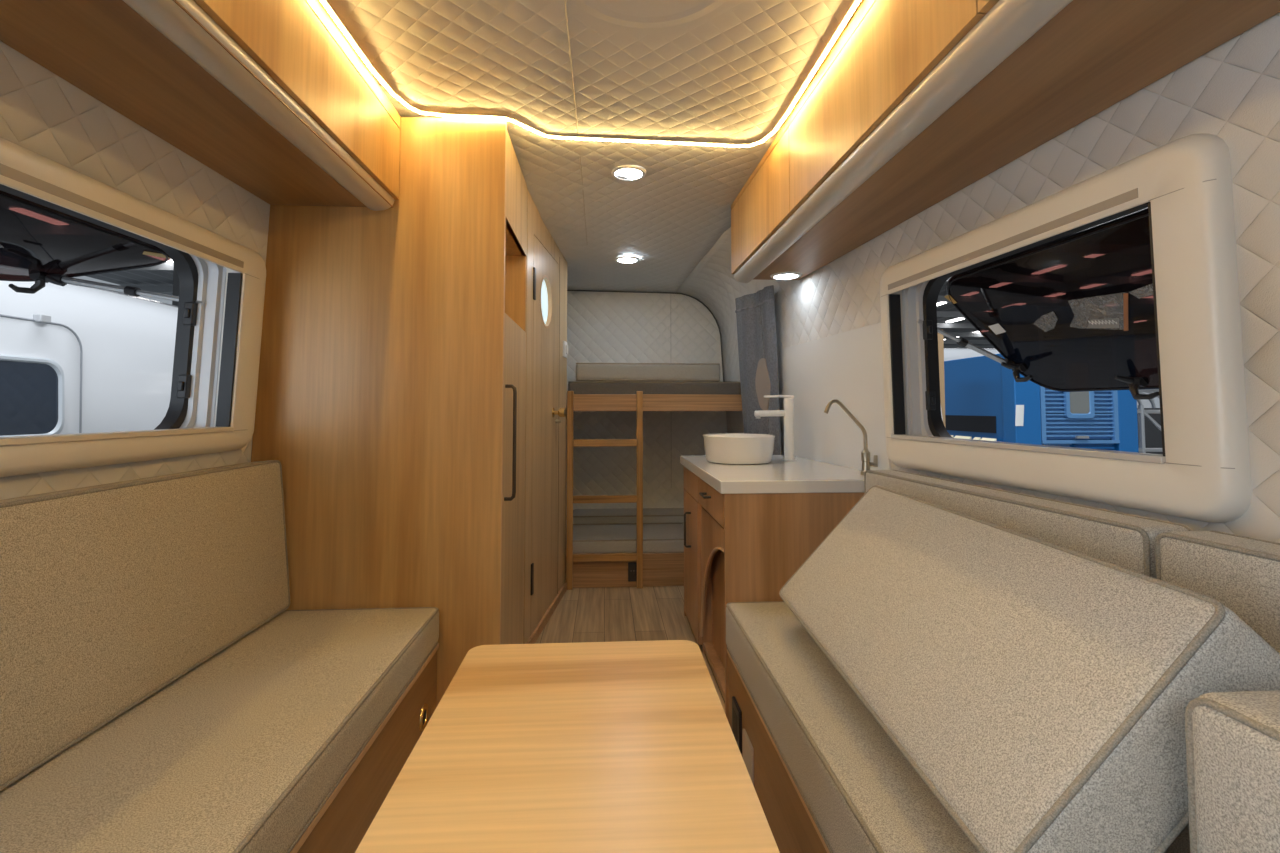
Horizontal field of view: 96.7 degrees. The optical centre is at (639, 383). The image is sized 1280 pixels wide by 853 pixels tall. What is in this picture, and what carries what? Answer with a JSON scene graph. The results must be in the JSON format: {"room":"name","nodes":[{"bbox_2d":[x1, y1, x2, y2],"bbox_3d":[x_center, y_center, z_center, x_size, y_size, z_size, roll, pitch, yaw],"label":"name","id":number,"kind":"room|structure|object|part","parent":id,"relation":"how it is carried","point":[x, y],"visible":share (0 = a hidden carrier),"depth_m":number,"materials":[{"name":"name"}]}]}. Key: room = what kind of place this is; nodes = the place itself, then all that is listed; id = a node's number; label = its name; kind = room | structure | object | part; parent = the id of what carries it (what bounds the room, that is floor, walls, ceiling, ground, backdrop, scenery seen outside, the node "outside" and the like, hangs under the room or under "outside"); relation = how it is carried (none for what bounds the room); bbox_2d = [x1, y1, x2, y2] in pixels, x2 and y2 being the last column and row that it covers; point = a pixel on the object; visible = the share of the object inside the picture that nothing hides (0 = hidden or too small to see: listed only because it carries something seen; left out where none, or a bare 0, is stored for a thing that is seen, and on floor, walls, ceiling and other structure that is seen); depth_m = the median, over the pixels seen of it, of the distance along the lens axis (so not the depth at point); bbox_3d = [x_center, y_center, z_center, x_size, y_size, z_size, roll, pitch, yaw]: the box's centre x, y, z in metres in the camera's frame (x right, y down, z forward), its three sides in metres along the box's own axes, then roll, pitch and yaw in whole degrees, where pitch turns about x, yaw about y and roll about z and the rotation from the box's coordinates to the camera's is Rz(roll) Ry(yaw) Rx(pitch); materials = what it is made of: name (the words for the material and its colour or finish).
{"room":"vehicle interior","nodes":[
{"label":"vehicle interior","id":0,"kind":"room"},
{"bbox_2d":[0,41,269,499],"bbox_3d":[-1.271,0.106,2.073,0.245,2.170,4.300,0,-3,-4],"label":"wall","id":1,"kind":"structure","parent":0,"point":[42,113],"depth_m":1.35,"materials":[{"name":"white"}]},
{"bbox_2d":[0,137,265,476],"bbox_3d":[-1.546,-0.133,1.282,0.686,0.647,1.195,0,-3,-4],"label":"window","id":2,"kind":"structure","parent":1,"relation":"in","point":[59,223],"depth_m":1.60,"materials":[{"name":"beige plastic"}]},
{"bbox_3d":[-1.759,-0.297,1.656,0.078,0.076,0.107,0,-3,-4],"label":"handle","id":3,"kind":"part","parent":2,"relation":"part of","materials":[{"name":"black plastic"}]},
{"bbox_3d":[-1.450,-0.263,1.734,0.230,0.052,0.015,0,-3,-5],"label":"stay arm","id":4,"kind":"part","parent":2,"relation":"part of","materials":[{"name":"grey metal"}]},
{"bbox_2d":[0,0,400,210],"bbox_3d":[-0.981,-0.814,0.826,0.430,0.341,2.296,0,-3,-4],"label":"upper cabinet","id":5,"kind":"object","parent":1,"relation":"attached to","point":[272,97],"visible":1,"depth_m":1.30,"materials":[{"name":"brown wood"}]},
{"bbox_3d":[-0.814,-0.785,1.452,0.019,0.245,1.058,0,-3,-4],"label":"door","id":6,"kind":"part","parent":5,"relation":"part of","materials":[{"name":"brown wood"}]},
{"bbox_3d":[-0.776,-0.960,0.844,0.019,0.044,2.295,0,-3,-4],"label":"rail","id":7,"kind":"part","parent":5,"relation":"part of","materials":[{"name":"brown wood"}]},
{"bbox_2d":[524,191,566,643],"bbox_3d":[-0.497,0.183,3.035,0.032,2.099,0.950,0,-3,4],"label":"wall","id":8,"kind":"structure","parent":0,"point":[536,226],"depth_m":2.89,"materials":[{"name":"brown wood"}]},
{"bbox_2d":[526,582,566,643],"bbox_3d":[-0.477,1.209,2.987,0.012,0.045,0.945,0,-3,4],"label":"baseboard","id":9,"kind":"structure","parent":8,"relation":"attached to","point":[551,609],"depth_m":2.92,"materials":[{"name":"brown wood"}]},
{"bbox_2d":[530,235,565,634],"bbox_3d":[-0.468,0.256,2.947,0.101,1.906,0.573,0,-3,4],"label":"door","id":10,"kind":"structure","parent":8,"relation":"in","point":[545,421],"depth_m":2.92,"materials":[{"name":"brown wood"}]},
{"bbox_3d":[-0.512,-0.425,2.973,0.006,0.254,0.256,0,-3,4],"label":"glass","id":11,"kind":"part","parent":10,"relation":"part of","materials":[{"name":"white glass"}]},
{"bbox_3d":[-0.442,0.161,3.120,0.071,0.054,0.054,0,-3,4],"label":"knob","id":12,"kind":"part","parent":10,"relation":"part of","materials":[{"name":"gold metal"}]},
{"bbox_2d":[563,341,567,357],"bbox_3d":[-0.448,-0.203,3.432,0.022,0.095,0.086,0,-3,4],"label":"light switch","id":13,"kind":"object","parent":8,"relation":"attached to","point":[565,346],"visible":1,"depth_m":3.41,"materials":[{"name":"white plastic"}]},
{"bbox_2d":[319,0,861,292],"bbox_3d":[-0.086,-0.905,1.816,2.092,0.237,5.053,0,-3,-4],"label":"ceiling","id":14,"kind":"structure","parent":0,"point":[709,71],"depth_m":1.86,"materials":[{"name":"white"}]},
{"bbox_2d":[320,0,860,146],"bbox_3d":[-0.092,-0.970,0.971,1.345,0.041,2.462,0,-3,-4],"label":"led strip","id":15,"kind":"object","parent":14,"relation":"attached to","point":[325,3],"visible":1,"depth_m":1.96,"materials":[{"name":"beige plastic"}]},
{"bbox_2d":[615,256,639,262],"bbox_3d":[-0.079,-0.771,3.559,0.156,0.010,0.156,0,-3,-4],"label":"recessed light","id":16,"kind":"object","parent":14,"relation":"in","point":[621,259],"visible":1,"depth_m":3.54,"materials":[{"name":"white plastic"}]},
{"bbox_2d":[611,165,645,180],"bbox_3d":[-0.051,-0.919,2.494,0.156,0.010,0.156,0,-3,-4],"label":"recessed light","id":17,"kind":"object","parent":14,"relation":"in","point":[634,172],"visible":1,"depth_m":2.48,"materials":[{"name":"white plastic"}]},
{"bbox_2d":[535,586,724,711],"bbox_3d":[-0.104,1.207,1.731,2.510,0.060,5.070,0,-3,-4],"label":"floor","id":18,"kind":"structure","parent":0,"point":[649,613],"depth_m":2.98,"materials":[{"name":"brown wood"}]},
{"bbox_2d":[290,643,438,852],"bbox_3d":[-0.929,0.987,0.926,0.624,0.309,1.946,0,-3,-4],"label":"bench","id":19,"kind":"object","parent":18,"relation":"on","point":[343,821],"visible":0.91,"depth_m":1.40,"materials":[{"name":"brown wood"}]},
{"bbox_2d":[0,607,438,852],"bbox_3d":[-0.920,0.770,0.935,0.613,0.130,1.944,0,-3,-4],"label":"seat cushion","id":20,"kind":"object","parent":19,"relation":"on","point":[241,752],"visible":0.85,"depth_m":1.12,"materials":[{"name":"fabric"}]},
{"bbox_2d":[0,460,289,790],"bbox_3d":[-1.168,0.461,0.929,0.144,0.498,1.935,0,-3,-4],"label":"cushion","id":21,"kind":"object","parent":20,"relation":"on","point":[111,594],"visible":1,"depth_m":1.24,"materials":[{"name":"fabric"}]},
{"bbox_3d":[-0.673,1.044,1.776,0.007,0.078,0.078,0,-3,-4],"label":"finger pull","id":22,"kind":"part","parent":19,"relation":"part of","materials":[{"name":"gold metal"}]},
{"bbox_2d":[251,117,527,706],"bbox_3d":[-0.912,0.136,2.246,0.915,2.125,0.605,0,-3,-4],"label":"wardrobe","id":23,"kind":"object","parent":18,"relation":"on","point":[391,400],"visible":0.68,"depth_m":1.95,"materials":[{"name":"brown wood"}]},
{"bbox_3d":[-0.462,0.211,2.030,0.042,0.414,0.013,0,-3,-4],"label":"handle","id":24,"kind":"part","parent":23,"relation":"part of","materials":[{"name":"brown metal"}]},
{"bbox_3d":[-0.506,0.454,2.254,0.019,1.389,0.551,0,-3,-4],"label":"door","id":25,"kind":"part","parent":23,"relation":"part of","materials":[{"name":"brown wood"}]},
{"bbox_3d":[-0.506,-0.745,2.312,0.019,0.320,0.567,0,-3,-4],"label":"panel","id":26,"kind":"part","parent":23,"relation":"part of","materials":[{"name":"brown wood"}]},
{"bbox_2d":[355,640,779,852],"bbox_3d":[-0.091,0.848,0.730,0.509,0.570,1.100,0,-3,-4],"label":"table","id":27,"kind":"object","parent":18,"relation":"on","point":[621,746],"visible":1,"depth_m":0.84,"materials":[{"name":"brown wood"}]},
{"bbox_2d":[573,394,741,587],"bbox_3d":[0.104,0.678,3.902,1.160,1.185,0.752,0,-3,-4],"label":"bunk bed","id":28,"kind":"object","parent":18,"relation":"on","point":[659,569],"visible":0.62,"depth_m":3.53,"materials":[{"name":"brown wood"}]},
{"bbox_2d":[566,391,642,589],"bbox_3d":[-0.216,0.651,3.500,0.466,1.205,0.033,0,-3,-4],"label":"ladder","id":29,"kind":"object","parent":28,"relation":"attached to","point":[638,442],"visible":0.99,"depth_m":3.49,"materials":[{"name":"brown wood"}]},
{"bbox_3d":[-0.429,0.650,3.487,0.038,1.205,0.033,0,-3,-4],"label":"post","id":30,"kind":"part","parent":29,"relation":"part of","materials":[{"name":"brown wood"}]},
{"bbox_3d":[-0.002,0.651,3.513,0.038,1.205,0.033,0,-3,-4],"label":"post","id":31,"kind":"part","parent":29,"relation":"part of","materials":[{"name":"brown wood"}]},
{"bbox_2d":[573,524,683,553],"bbox_3d":[0.085,1.029,3.893,1.118,0.093,0.719,0,-3,-4],"label":"mattress","id":32,"kind":"object","parent":28,"relation":"on","point":[620,538],"visible":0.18,"depth_m":3.55,"materials":[{"name":"fabric"}]},
{"bbox_2d":[573,508,683,524],"bbox_3d":[-0.070,0.960,4.106,0.833,0.066,0.281,0,-3,-4],"label":"cushion","id":33,"kind":"object","parent":32,"relation":"on","point":[650,515],"visible":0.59,"depth_m":3.98,"materials":[{"name":"fabric"}]},
{"bbox_2d":[628,562,636,581],"bbox_3d":[-0.038,1.161,3.502,0.070,0.115,0.010,0,-3,-4],"label":"socket","id":34,"kind":"object","parent":28,"relation":"attached to","point":[632,566],"depth_m":3.50,"materials":[{"name":"grey"}]},
{"bbox_2d":[568,381,740,394],"bbox_3d":[0.079,0.087,3.922,1.102,0.172,0.660,0,-3,-4],"label":"mattress","id":35,"kind":"object","parent":28,"relation":"on","point":[579,387],"visible":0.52,"depth_m":3.60,"materials":[{"name":"fabric"}]},
{"bbox_2d":[576,363,719,381],"bbox_3d":[0.039,-0.060,3.851,0.920,0.123,0.530,0,-3,-4],"label":"cushion","id":36,"kind":"object","parent":35,"relation":"on","point":[686,372],"visible":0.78,"depth_m":3.59,"materials":[{"name":"fabric"}]},
{"bbox_2d":[684,467,863,721],"bbox_3d":[0.583,0.813,2.540,0.704,0.797,1.056,0,-3,-4],"label":"base cabinet","id":37,"kind":"object","parent":18,"relation":"on","point":[738,547],"visible":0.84,"depth_m":2.03,"materials":[{"name":"brown wood"}]},
{"bbox_3d":[0.233,0.719,2.791,0.036,0.174,0.011,0,-3,-4],"label":"handle","id":38,"kind":"part","parent":37,"relation":"part of","materials":[{"name":"brown metal"}]},
{"bbox_3d":[0.259,0.491,2.807,0.019,0.120,0.471,0,-3,-4],"label":"drawer","id":39,"kind":"part","parent":37,"relation":"part of","materials":[{"name":"brown wood"}]},
{"bbox_3d":[0.258,0.875,2.806,0.019,0.637,0.440,0,-3,-4],"label":"door","id":40,"kind":"part","parent":37,"relation":"part of","materials":[{"name":"brown wood"}]},
{"bbox_3d":[0.264,0.456,2.314,0.032,0.009,0.107,0,-3,-4],"label":"handle","id":41,"kind":"part","parent":37,"relation":"part of","materials":[{"name":"brown metal"}]},
{"bbox_3d":[0.290,0.469,2.299,0.019,0.120,0.539,0,-3,-4],"label":"drawer","id":42,"kind":"part","parent":37,"relation":"part of","materials":[{"name":"brown wood"}]},
{"bbox_3d":[0.300,0.853,2.288,0.014,0.615,0.556,0,-3,-4],"label":"arch panel","id":43,"kind":"part","parent":37,"relation":"part of","materials":[{"name":"brown wood"}]},
{"bbox_2d":[680,455,863,493],"bbox_3d":[0.589,0.393,2.568,0.676,0.044,1.087,0,-3,-4],"label":"countertop","id":44,"kind":"structure","parent":37,"relation":"on","point":[802,475],"depth_m":2.18,"materials":[{"name":"white stone"}]},
{"bbox_2d":[703,433,774,464],"bbox_3d":[0.473,0.313,2.728,0.342,0.128,0.342,0,-3,-4],"label":"basin","id":45,"kind":"object","parent":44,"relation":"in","point":[726,448],"visible":1,"depth_m":2.59,"materials":[{"name":"white ceramic"}]},
{"bbox_2d":[754,395,795,460],"bbox_3d":[0.659,0.220,2.782,0.205,0.319,0.066,0,-3,-4],"label":"faucet","id":46,"kind":"object","parent":44,"relation":"on","point":[788,412],"visible":1,"depth_m":2.77,"materials":[{"name":"white metal"}]},
{"bbox_3d":[0.633,0.148,2.775,0.157,0.032,0.029,0,-3,-11],"label":"spout","id":47,"kind":"part","parent":46,"relation":"part of","materials":[{"name":"white plastic"}]},
{"bbox_3d":[0.680,0.065,2.788,0.150,0.010,0.022,0,-3,-7],"label":"lever","id":48,"kind":"part","parent":46,"relation":"part of","materials":[{"name":"white plastic"}]},
{"bbox_2d":[824,399,877,474],"bbox_3d":[0.815,0.208,2.207,0.207,0.291,0.042,0,-3,-4],"label":"tap","id":49,"kind":"object","parent":44,"relation":"on","point":[865,454],"visible":0.88,"depth_m":2.20,"materials":[{"name":"silver metal"}]},
{"bbox_3d":[0.798,0.163,2.208,0.171,0.201,0.017,0,-3,-4],"label":"spout","id":50,"kind":"part","parent":49,"relation":"part of","materials":[{"name":"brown metal"}]},
{"bbox_3d":[0.904,0.301,2.202,0.032,0.046,0.017,0,-3,8],"label":"lever","id":51,"kind":"part","parent":49,"relation":"part of","materials":[{"name":"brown metal"}]},
{"bbox_3d":[0.632,0.790,2.023,0.669,0.797,0.018,0,-3,-4],"label":"panel","id":52,"kind":"part","parent":37,"relation":"part of","materials":[{"name":"brown wood"}]},
{"bbox_2d":[727,650,829,852],"bbox_3d":[0.670,1.011,1.023,0.631,0.270,1.946,0,-3,-4],"label":"bench","id":53,"kind":"object","parent":18,"relation":"on","point":[793,828],"visible":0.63,"depth_m":1.46,"materials":[{"name":"brown wood"}]},
{"bbox_2d":[732,696,741,753],"bbox_3d":[0.311,1.095,1.827,0.011,0.128,0.100,0,-3,-4],"label":"socket","id":54,"kind":"object","parent":53,"relation":"attached to","point":[736,706],"depth_m":1.80,"materials":[{"name":"black plastic"}]},
{"bbox_3d":[0.321,1.109,1.689,0.009,0.108,0.105,0,-3,-4],"label":"blank plate","id":55,"kind":"part","parent":53,"relation":"part of","materials":[{"name":"beige"}]},
{"bbox_2d":[726,601,1189,852],"bbox_3d":[0.672,0.797,1.032,0.637,0.165,1.944,0,-3,-4],"label":"seat cushion","id":56,"kind":"object","parent":53,"relation":"on","point":[859,790],"visible":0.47,"depth_m":1.16,"materials":[{"name":"fabric"}]},
{"bbox_2d":[864,470,1191,577],"bbox_3d":[0.909,0.512,1.526,0.116,0.454,1.004,0,-3,-7],"label":"cushion","id":57,"kind":"object","parent":56,"relation":"on","point":[1127,541],"visible":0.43,"depth_m":1.25,"materials":[{"name":"fabric"}]},
{"bbox_2d":[779,485,1279,852],"bbox_3d":[0.638,0.510,1.241,0.406,0.438,1.060,0,-3,-1],"label":"cushion","id":58,"kind":"object","parent":56,"relation":"on","point":[1041,691],"visible":0.97,"depth_m":0.86,"materials":[{"name":"fabric"}]},
{"bbox_2d":[1155,531,1279,653],"bbox_3d":[1.031,0.469,0.533,0.116,0.454,0.975,0,-3,-7],"label":"cushion","id":59,"kind":"object","parent":56,"relation":"on","point":[1242,573],"visible":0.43,"depth_m":0.91,"materials":[{"name":"fabric"}]},
{"bbox_2d":[1185,690,1279,852],"bbox_3d":[0.804,0.523,0.420,0.282,0.339,0.545,0,-3,-4],"label":"bolster cushion","id":60,"kind":"object","parent":56,"relation":"on","point":[1233,738],"visible":1,"depth_m":0.63,"materials":[{"name":"fabric"}]},
{"bbox_2d":[566,291,726,523],"bbox_3d":[-0.381,0.286,4.291,2.207,2.003,0.030,0,-3,-4],"label":"wall","id":61,"kind":"structure","parent":0,"point":[603,327],"depth_m":4.31,"materials":[{"name":"white fabric"}]},
{"bbox_2d":[567,290,723,381],"bbox_3d":[-0.063,-0.334,4.319,1.423,0.751,0.008,0,-3,-4],"label":"trim","id":62,"kind":"structure","parent":61,"relation":"attached to","point":[567,290],"depth_m":4.35,"materials":[{"name":"grey"}]},
{"bbox_2d":[675,12,1279,542],"bbox_3d":[0.930,0.079,1.850,0.484,2.203,5.104,0,-3,-10],"label":"wall","id":63,"kind":"structure","parent":0,"point":[1230,92],"depth_m":1.17,"materials":[{"name":"white"}]},
{"bbox_2d":[735,285,780,454],"bbox_3d":[0.708,0.129,3.360,0.108,1.335,0.449,1,-3,-18],"label":"curtain","id":64,"kind":"object","parent":63,"relation":"in","point":[755,312],"depth_m":3.36,"materials":[{"name":"fabric"}]},
{"bbox_2d":[781,322,890,469],"bbox_3d":[0.878,0.080,2.678,0.032,0.587,1.044,0,-3,-7],"label":"backsplash","id":65,"kind":"structure","parent":63,"relation":"attached to","point":[846,367],"depth_m":2.54,"materials":[{"name":"white"}]},
{"bbox_2d":[731,0,1279,282],"bbox_3d":[0.845,-0.789,1.380,0.553,0.405,3.180,0,-3,-4],"label":"upper cabinet","id":66,"kind":"object","parent":63,"relation":"attached to","point":[914,103],"visible":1,"depth_m":1.32,"materials":[{"name":"brown wood"}]},
{"bbox_3d":[0.510,-0.751,2.486,0.019,0.334,0.931,0,-3,-4],"label":"door","id":67,"kind":"part","parent":66,"relation":"part of","materials":[{"name":"brown wood"}]},
{"bbox_2d":[770,272,801,279],"bbox_3d":[0.733,-0.537,2.856,0.156,0.009,0.156,0,-3,-4],"label":"recessed light","id":68,"kind":"object","parent":66,"relation":"attached to","point":[782,275],"visible":1,"depth_m":2.84,"materials":[{"name":"white plastic"}]},
{"bbox_3d":[0.579,-0.937,1.370,0.019,0.110,3.180,0,-3,-4],"label":"rail","id":69,"kind":"part","parent":66,"relation":"part of","materials":[{"name":"brown wood"}]},
{"bbox_3d":[0.570,-0.781,1.513,0.019,0.308,1.011,0,-3,-4],"label":"door","id":70,"kind":"part","parent":66,"relation":"part of","materials":[{"name":"brown wood"}]},
{"bbox_3d":[0.639,-0.816,0.391,0.019,0.280,1.230,0,-3,-4],"label":"door","id":71,"kind":"part","parent":66,"relation":"part of","materials":[{"name":"brown wood"}]},
{"bbox_2d":[880,133,1251,522],"bbox_3d":[1.249,-0.085,1.614,0.568,0.740,1.146,0,-3,-7],"label":"window","id":72,"kind":"structure","parent":63,"relation":"in","point":[1124,276],"depth_m":1.42,"materials":[{"name":"beige plastic"}]},
{"bbox_3d":[1.103,-0.184,2.073,0.189,0.099,0.015,0,-3,-2],"label":"stay arm","id":73,"kind":"part","parent":72,"relation":"part of","materials":[{"name":"grey metal"}]},
{"bbox_3d":[1.353,-0.041,2.022,0.076,0.074,0.108,0,-3,-4],"label":"handle","id":74,"kind":"part","parent":72,"relation":"part of","materials":[{"name":"black plastic"}]},
{"bbox_3d":[1.464,0.011,1.661,0.076,0.074,0.108,0,-3,-4],"label":"handle","id":75,"kind":"part","parent":72,"relation":"part of","materials":[{"name":"black plastic"}]},
{"label":"outside","id":76,"kind":"structure","parent":0,"visible":0},
{"bbox_3d":[7.065,2.373,15.374,48.000,0.100,62.000,0,-3,-4],"label":"ground","id":77,"kind":"structure","parent":76,"visible":0},
{"bbox_2d":[0,281,177,436],"bbox_3d":[-3.372,0.594,2.023,2.020,2.290,7.700,0,-3,-4],"label":"van","id":78,"kind":"object","parent":77,"relation":"on","point":[74,359],"visible":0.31,"depth_m":2.50,"materials":[{"name":"white paint"}]},
{"bbox_3d":[-2.362,0.037,1.713,0.018,0.295,1.280,0,-3,-4],"label":"pane","id":79,"kind":"part","parent":78,"relation":"part of","materials":[{"name":"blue glass"}]},
{"bbox_2d":[172,264,179,305],"bbox_3d":[-6.520,-0.763,8.317,0.400,5.550,0.320,0,-3,-4],"label":"steel column","id":80,"kind":"structure","parent":77,"relation":"on","point":[176,283],"depth_m":8.18,"materials":[{"name":"grey metal"}]},
{"bbox_2d":[938,333,945,427],"bbox_3d":[1.867,0.736,3.864,0.245,2.166,0.358,0,-3,-4],"label":"cardboard box","id":81,"kind":"object","parent":77,"relation":"on","point":[940,336],"visible":0.05,"depth_m":3.73,"materials":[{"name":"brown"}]},
{"bbox_2d":[944,354,1138,451],"bbox_3d":[2.721,0.643,4.591,0.918,2.216,1.922,0,-3,-4],"label":"container","id":82,"kind":"object","parent":77,"relation":"on","point":[984,400],"visible":0.2,"depth_m":3.70,"materials":[{"name":"blue metal"}]},
{"bbox_3d":[2.329,0.416,4.146,0.060,0.060,0.180,0,-3,-4],"label":"pale panel","id":83,"kind":"part","parent":82,"relation":"part of","materials":[{"name":"beige"}]},
{"bbox_3d":[2.346,0.404,3.867,0.060,0.060,0.140,0,-3,-4],"label":"pale panel","id":84,"kind":"part","parent":82,"relation":"part of","materials":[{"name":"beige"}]},
{"bbox_3d":[2.681,-0.149,3.701,0.145,0.712,0.020,0,-3,-4],"label":"corrugated panel","id":85,"kind":"part","parent":82,"relation":"part of","materials":[{"name":"blue metal"}]},
{"bbox_3d":[2.694,0.674,3.666,0.190,0.574,0.020,0,-3,-4],"label":"corrugated panel","id":86,"kind":"part","parent":82,"relation":"part of","materials":[{"name":"blue metal"}]},
{"bbox_3d":[2.844,0.036,3.687,0.150,0.350,0.004,0,-3,-4],"label":"pane","id":87,"kind":"part","parent":82,"relation":"part of","materials":[{"name":"grey glass"}]},
{"bbox_3d":[2.842,-0.050,3.700,0.522,0.878,0.034,0,-3,-4],"label":"panel frame","id":88,"kind":"part","parent":82,"relation":"part of","materials":[{"name":"blue metal"}]},
{"bbox_3d":[2.843,0.281,3.693,0.470,0.162,0.020,0,-3,-4],"label":"corrugated panel","id":89,"kind":"part","parent":82,"relation":"part of","materials":[{"name":"blue metal"}]},
{"bbox_3d":[2.948,0.674,3.682,0.260,0.574,0.020,0,-3,-4],"label":"corrugated panel","id":90,"kind":"part","parent":82,"relation":"part of","materials":[{"name":"blue paint"}]},
{"bbox_3d":[3.006,-0.149,3.721,0.145,0.712,0.020,0,-3,-4],"label":"corrugated panel","id":91,"kind":"part","parent":82,"relation":"part of","materials":[{"name":"blue metal"}]},
{"bbox_2d":[944,348,1153,407],"bbox_3d":[4.206,0.811,7.343,3.100,2.320,2.200,0,-3,-4],"label":"van","id":92,"kind":"object","parent":77,"relation":"on","point":[949,353],"visible":0.02,"depth_m":6.28,"materials":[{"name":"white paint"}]},
{"bbox_2d":[1137,389,1162,452],"bbox_3d":[3.692,0.930,3.994,0.935,1.790,0.426,0,-3,-4],"label":"tube rack","id":93,"kind":"object","parent":77,"relation":"on","point":[1141,412],"visible":0.07,"depth_m":3.80,"materials":[{"name":"grey metal"}]},
{"bbox_3d":[3.352,0.981,3.774,0.030,1.670,0.030,1,-3,-26],"label":"post","id":94,"kind":"part","parent":93,"relation":"part of","materials":[{"name":"grey metal"}]},
{"bbox_3d":[3.732,0.192,3.831,0.880,0.026,0.026,0,-3,-4],"label":"rail","id":95,"kind":"part","parent":93,"relation":"part of","materials":[{"name":"grey metal"}]},
{"bbox_3d":[3.732,0.447,3.820,0.880,0.026,0.026,0,-3,-4],"label":"rail","id":96,"kind":"part","parent":93,"relation":"part of","materials":[{"name":"grey metal"}]},
{"bbox_2d":[1137,408,1162,453],"bbox_3d":[4.046,1.024,4.546,1.160,1.650,0.060,0,-3,-4],"label":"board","id":97,"kind":"object","parent":77,"relation":"on","point":[1153,436],"visible":0.02,"depth_m":4.55,"materials":[{"name":"grey"}]},
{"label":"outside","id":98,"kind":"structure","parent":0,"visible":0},
{"bbox_2d":[87,259,993,347],"bbox_3d":[7.065,-3.297,15.621,48.000,0.350,62.000,0,-3,-4],"label":"roof","id":99,"kind":"structure","parent":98,"point":[158,278],"depth_m":18.94,"materials":[{"name":"grey metal"}]}
]}

